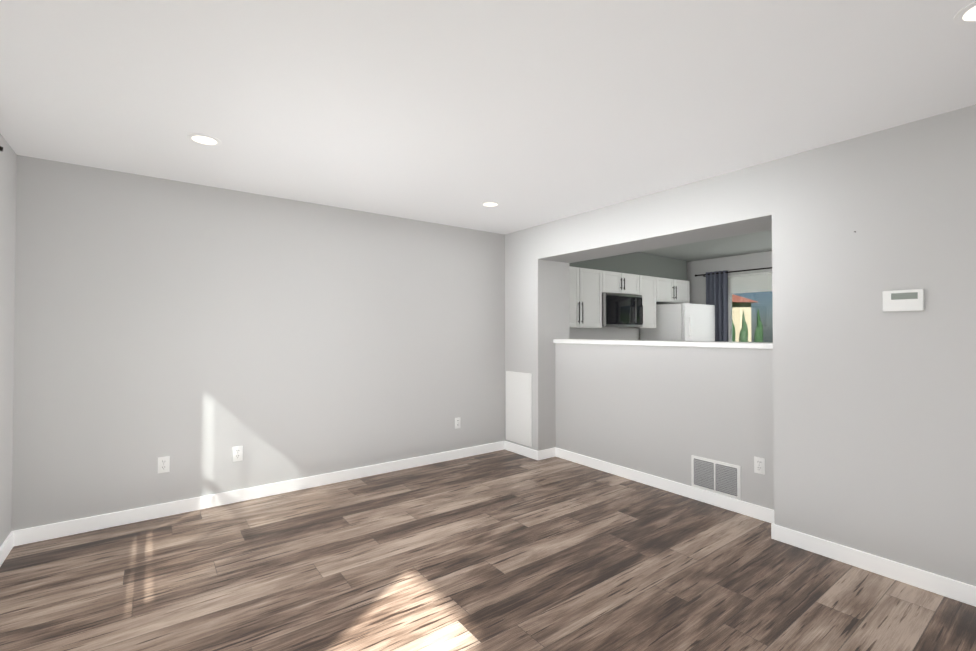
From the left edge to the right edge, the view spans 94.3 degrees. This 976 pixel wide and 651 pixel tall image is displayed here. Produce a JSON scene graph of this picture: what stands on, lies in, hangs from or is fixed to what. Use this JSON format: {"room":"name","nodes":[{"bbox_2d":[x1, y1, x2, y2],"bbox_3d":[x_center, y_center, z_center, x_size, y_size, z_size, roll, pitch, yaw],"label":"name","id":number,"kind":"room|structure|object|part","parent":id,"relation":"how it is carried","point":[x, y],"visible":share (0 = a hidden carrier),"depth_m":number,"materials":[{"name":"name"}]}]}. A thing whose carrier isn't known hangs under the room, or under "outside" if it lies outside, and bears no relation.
{"room":"empty living room","nodes":[
{"label":"empty living room","id":0,"kind":"room"},
{"bbox_2d":[0,134,16,546],"bbox_3d":[-1.143,0.113,0.248,0.150,2.440,6.595,1,-1,-37],"label":"wall","id":1,"kind":"structure","parent":0,"point":[8,161],"depth_m":2.69,"materials":[{"name":"grey paint"}]},
{"bbox_2d":[0,530,15,566],"bbox_3d":[-1.077,1.286,0.281,0.014,0.095,6.295,1,-1,-37],"label":"baseboard","id":2,"kind":"structure","parent":1,"relation":"attached to","point":[10,541],"depth_m":2.68,"materials":[{"name":"white wood"}]},
{"bbox_2d":[11,155,504,530],"bbox_3d":[-1.272,0.169,4.237,4.390,2.440,0.270,1,-1,-37],"label":"wall","id":3,"kind":"structure","parent":0,"point":[196,333],"depth_m":3.50,"materials":[{"name":"grey paint"}]},
{"bbox_2d":[158,456,169,472],"bbox_3d":[-2.337,1.003,3.263,0.070,0.115,0.009,1,-1,-37],"label":"electrical outlet","id":4,"kind":"object","parent":3,"relation":"attached to","point":[163,464],"visible":1,"depth_m":3.26,"materials":[{"name":"white plastic"}]},
{"bbox_2d":[233,446,242,461],"bbox_3d":[-1.959,1.004,3.543,0.070,0.115,0.009,1,-1,-37],"label":"outlet","id":5,"kind":"object","parent":3,"relation":"attached to","point":[237,453],"visible":1,"depth_m":3.54,"materials":[{"name":"white plastic"}]},
{"bbox_2d":[16,441,503,545],"bbox_3d":[-1.365,1.338,3.974,3.886,0.095,0.014,1,-1,-37],"label":"baseboard","id":6,"kind":"structure","parent":3,"relation":"attached to","point":[71,527],"depth_m":3.48,"materials":[{"name":"white wood"}]},
{"bbox_2d":[455,417,460,428],"bbox_3d":[-0.318,1.024,4.757,0.070,0.115,0.009,1,-1,-37],"label":"electrical outlet","id":7,"kind":"object","parent":3,"relation":"attached to","point":[457,422],"visible":1,"depth_m":4.76,"materials":[{"name":"white plastic"}]},
{"bbox_2d":[0,449,975,650],"bbox_3d":[1.895,1.415,2.513,8.050,0.100,6.950,1,-1,-37],"label":"floor","id":8,"kind":"structure","parent":0,"point":[503,550],"depth_m":2.43,"materials":[{"name":"brown wood"}]},
{"bbox_2d":[640,303,714,340],"bbox_3d":[2.800,0.562,6.639,0.800,1.720,0.755,1,-1,-37],"label":"refrigerator","id":9,"kind":"object","parent":8,"relation":"on","point":[684,322],"visible":0.4,"depth_m":6.36,"materials":[{"name":"white metal"}]},
{"bbox_2d":[0,0,975,233],"bbox_3d":[1.895,-1.150,2.549,7.750,0.150,6.650,1,-1,-37],"label":"ceiling","id":10,"kind":"structure","parent":0,"point":[525,114],"depth_m":2.08,"materials":[{"name":"white paint"}]},
{"bbox_2d":[187,133,221,145],"bbox_3d":[-1.637,-1.071,2.615,0.170,0.006,0.170,1,-1,-37],"label":"recessed light","id":11,"kind":"object","parent":10,"relation":"in","point":[204,139],"visible":1,"depth_m":2.60,"materials":[{"name":"white plastic"}]},
{"bbox_2d":[481,201,499,206],"bbox_3d":[0.021,-1.053,3.934,0.170,0.006,0.170,1,-1,-37],"label":"recessed light","id":12,"kind":"object","parent":10,"relation":"in","point":[490,203],"visible":1,"depth_m":3.92,"materials":[{"name":"white plastic"}]},
{"bbox_2d":[953,1,975,24],"bbox_3d":[1.713,-1.086,1.549,0.170,0.006,0.170,1,-1,-37],"label":"recessed light","id":13,"kind":"object","parent":10,"relation":"in","point":[967,13],"visible":1,"depth_m":1.58,"materials":[{"name":"white plastic"}]},
{"bbox_2d":[570,304,658,339],"bbox_3d":[1.786,0.200,6.493,3.210,2.440,0.150,1,-1,-37],"label":"wall","id":14,"kind":"structure","parent":0,"point":[609,333],"depth_m":6.30,"materials":[{"name":"grey paint"}]},
{"bbox_2d":[569,264,604,327],"bbox_3d":[1.000,-0.337,5.604,0.840,0.730,0.352,1,-1,-37],"label":"upper cabinet","id":15,"kind":"object","parent":14,"relation":"attached to","point":[587,285],"depth_m":5.54,"materials":[{"name":"white wood"}]},
{"bbox_2d":[581,257,604,267],"bbox_3d":[1.169,-0.720,5.735,0.420,0.597,0.352,1,-1,-37],"label":"soffit","id":16,"kind":"object","parent":14,"relation":"attached to","point":[599,262],"depth_m":5.70,"materials":[{"name":"grey paint"}]},
{"bbox_2d":[605,254,624,293],"bbox_3d":[1.494,-0.716,5.975,0.390,0.597,0.352,1,-1,-37],"label":"upper cabinet","id":17,"kind":"object","parent":14,"relation":"attached to","point":[614,265],"depth_m":5.91,"materials":[{"name":"white wood"}]},
{"bbox_2d":[602,292,642,326],"bbox_3d":[1.677,-0.197,6.048,0.760,0.431,0.441,1,-1,-37],"label":"microwave","id":18,"kind":"object","parent":17,"relation":"attached to","point":[621,310],"visible":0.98,"depth_m":5.85,"materials":[{"name":"silver metal"}]},
{"bbox_2d":[625,252,640,294],"bbox_3d":[1.808,-0.713,6.207,0.390,0.597,0.352,1,-1,-37],"label":"upper cabinet","id":19,"kind":"object","parent":14,"relation":"attached to","point":[632,260],"depth_m":6.14,"materials":[{"name":"white wood"}]},
{"bbox_2d":[618,296,656,327],"bbox_3d":[2.121,-0.325,6.434,0.390,0.730,0.352,1,-1,-37],"label":"upper cabinet","id":20,"kind":"object","parent":14,"relation":"attached to","point":[649,303],"depth_m":6.32,"materials":[{"name":"white wood"}]},
{"bbox_2d":[641,253,656,295],"bbox_3d":[2.121,-0.710,6.439,0.390,0.597,0.352,1,-1,-37],"label":"upper cabinet","id":21,"kind":"object","parent":14,"relation":"attached to","point":[653,280],"depth_m":6.35,"materials":[{"name":"white wood"}]},
{"bbox_2d":[657,256,676,275],"bbox_3d":[2.455,-0.707,6.686,0.440,0.597,0.352,1,-1,-37],"label":"soffit","id":22,"kind":"object","parent":14,"relation":"attached to","point":[665,266],"depth_m":6.64,"materials":[{"name":"grey paint"}]},
{"bbox_2d":[657,276,680,303],"bbox_3d":[2.485,-0.513,6.688,0.494,0.349,0.382,1,-1,-37],"label":"upper cabinet","id":23,"kind":"object","parent":14,"relation":"attached to","point":[668,287],"depth_m":6.63,"materials":[{"name":"white wood"}]},
{"bbox_2d":[673,258,686,279],"bbox_3d":[2.808,-0.703,6.948,0.440,0.597,0.352,1,-1,-37],"label":"soffit","id":24,"kind":"object","parent":14,"relation":"attached to","point":[681,264],"depth_m":6.89,"materials":[{"name":"grey paint"}]},
{"bbox_2d":[681,280,689,302],"bbox_3d":[2.795,-0.509,6.917,0.494,0.349,0.382,1,-1,-37],"label":"upper cabinet","id":25,"kind":"object","parent":14,"relation":"attached to","point":[685,286],"depth_m":6.87,"materials":[{"name":"white wood"}]},
{"bbox_2d":[640,230,771,261],"bbox_3d":[2.861,-1.036,4.932,3.056,0.012,3.662,1,-1,-37],"label":"ceiling panel","id":26,"kind":"object","parent":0,"point":[751,243],"depth_m":5.97,"materials":[{"name":"grey paint"}]},
{"bbox_2d":[687,251,771,304],"bbox_3d":[4.106,0.192,5.930,0.150,2.440,3.816,1,-1,-37],"label":"wall","id":27,"kind":"structure","parent":0,"point":[730,263],"depth_m":6.72,"materials":[{"name":"grey paint"}]},
{"bbox_2d":[695,267,771,341],"bbox_3d":[3.820,0.179,6.099,0.110,1.970,2.111,1,-1,-37],"label":"curtain","id":28,"kind":"object","parent":27,"relation":"hanging from","point":[717,289],"visible":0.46,"depth_m":6.62,"materials":[{"name":"grey"}]},
{"bbox_2d":[728,271,772,341],"bbox_3d":[3.905,-0.160,6.176,0.186,1.150,1.310,1,-1,-37],"label":"window unit","id":29,"kind":"structure","parent":27,"relation":"in","point":[730,308],"depth_m":6.43,"materials":[{"name":"white"}]},
{"bbox_3d":[3.843,-0.598,6.136,0.032,0.266,1.260,1,-1,-37],"label":"window rollershade","id":30,"kind":"part","parent":29,"relation":"part of","materials":[{"name":"white fabric"}]},
{"bbox_2d":[505,104,975,585],"bbox_3d":[1.492,0.163,3.794,0.474,2.440,3.732,1,-1,-37],"label":"wall","id":31,"kind":"structure","parent":0,"point":[845,407],"depth_m":2.72,"materials":[{"name":"grey paint"}]},
{"bbox_2d":[506,371,531,446],"bbox_3d":[0.327,0.897,4.945,0.017,0.773,0.426,1,-1,-37],"label":"access panel","id":32,"kind":"object","parent":31,"relation":"attached to","point":[519,407],"visible":1,"depth_m":4.92,"materials":[{"name":"white plastic"}]},
{"bbox_2d":[504,441,539,459],"bbox_3d":[0.362,1.350,4.895,0.014,0.095,0.539,1,-1,-37],"label":"baseboard","id":33,"kind":"structure","parent":31,"relation":"attached to","point":[509,446],"depth_m":4.87,"materials":[{"name":"white wood"}]},
{"bbox_2d":[553,339,772,348],"bbox_3d":[1.470,0.156,4.033,0.285,0.040,2.221,1,-1,-37],"label":"sill","id":34,"kind":"structure","parent":31,"relation":"on","point":[757,345],"depth_m":3.72,"materials":[{"name":"white"}]},
{"bbox_2d":[552,447,773,521],"bbox_3d":[1.378,1.337,3.948,0.017,0.095,2.221,1,-1,-37],"label":"baseboard","id":35,"kind":"structure","parent":31,"relation":"attached to","point":[735,505],"depth_m":3.73,"materials":[{"name":"white wood"}]},
{"bbox_2d":[691,455,740,499],"bbox_3d":[1.736,1.157,3.466,0.016,0.248,0.375,1,-1,-37],"label":"air vent","id":36,"kind":"object","parent":31,"relation":"in","point":[718,477],"visible":1,"depth_m":3.45,"materials":[{"name":"white plastic"}]},
{"bbox_2d":[754,456,764,474],"bbox_3d":[1.927,0.995,3.215,0.009,0.115,0.070,1,-1,-37],"label":"outlet","id":37,"kind":"object","parent":31,"relation":"attached to","point":[759,465],"visible":1,"depth_m":3.21,"materials":[{"name":"white plastic"}]},
{"bbox_2d":[768,517,975,606],"bbox_3d":[2.126,1.317,2.523,0.028,0.095,0.989,1,-1,-37],"label":"baseboard","id":38,"kind":"structure","parent":31,"relation":"attached to","point":[937,584],"depth_m":2.48,"materials":[{"name":"white wood"}]},
{"bbox_2d":[882,289,924,311],"bbox_3d":[2.209,-0.133,2.410,0.026,0.112,0.164,1,-1,-37],"label":"thermostat","id":39,"kind":"object","parent":31,"relation":"attached to","point":[904,300],"visible":0.98,"depth_m":2.40,"materials":[{"name":"white plastic"}]},
{"label":"outside","id":40,"kind":"structure","parent":0,"visible":0},
{"bbox_3d":[7.075,1.731,14.463,90.000,0.199,75.000,1,-1,-37],"label":"ground","id":41,"kind":"structure","parent":40,"visible":0},
{"bbox_2d":[732,321,735,341],"bbox_3d":[10.523,0.682,19.585,0.506,2.603,0.526,1,-1,-37],"label":"tree","id":42,"kind":"object","parent":41,"relation":"on","point":[733,332],"depth_m":19.45,"materials":[{"name":"green plant"}]},
{"bbox_2d":[739,311,747,341],"bbox_3d":[11.229,0.666,19.868,0.506,2.663,0.526,1,-1,-37],"label":"tree","id":43,"kind":"object","parent":41,"relation":"on","point":[741,333],"depth_m":19.77,"materials":[{"name":"green plant"}]},
{"bbox_2d":[732,294,756,341],"bbox_3d":[10.908,-0.300,33.931,13.700,4.400,8.700,0,-1,1],"label":"house","id":44,"kind":"structure","parent":41,"relation":"on","point":[736,309],"depth_m":29.79,"materials":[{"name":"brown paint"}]},
{"bbox_2d":[754,309,762,341],"bbox_3d":[11.702,0.638,19.557,0.506,2.738,0.526,1,-1,-37],"label":"tree","id":45,"kind":"object","parent":41,"relation":"on","point":[757,336],"depth_m":19.45,"materials":[{"name":"green plant"}]}
]}

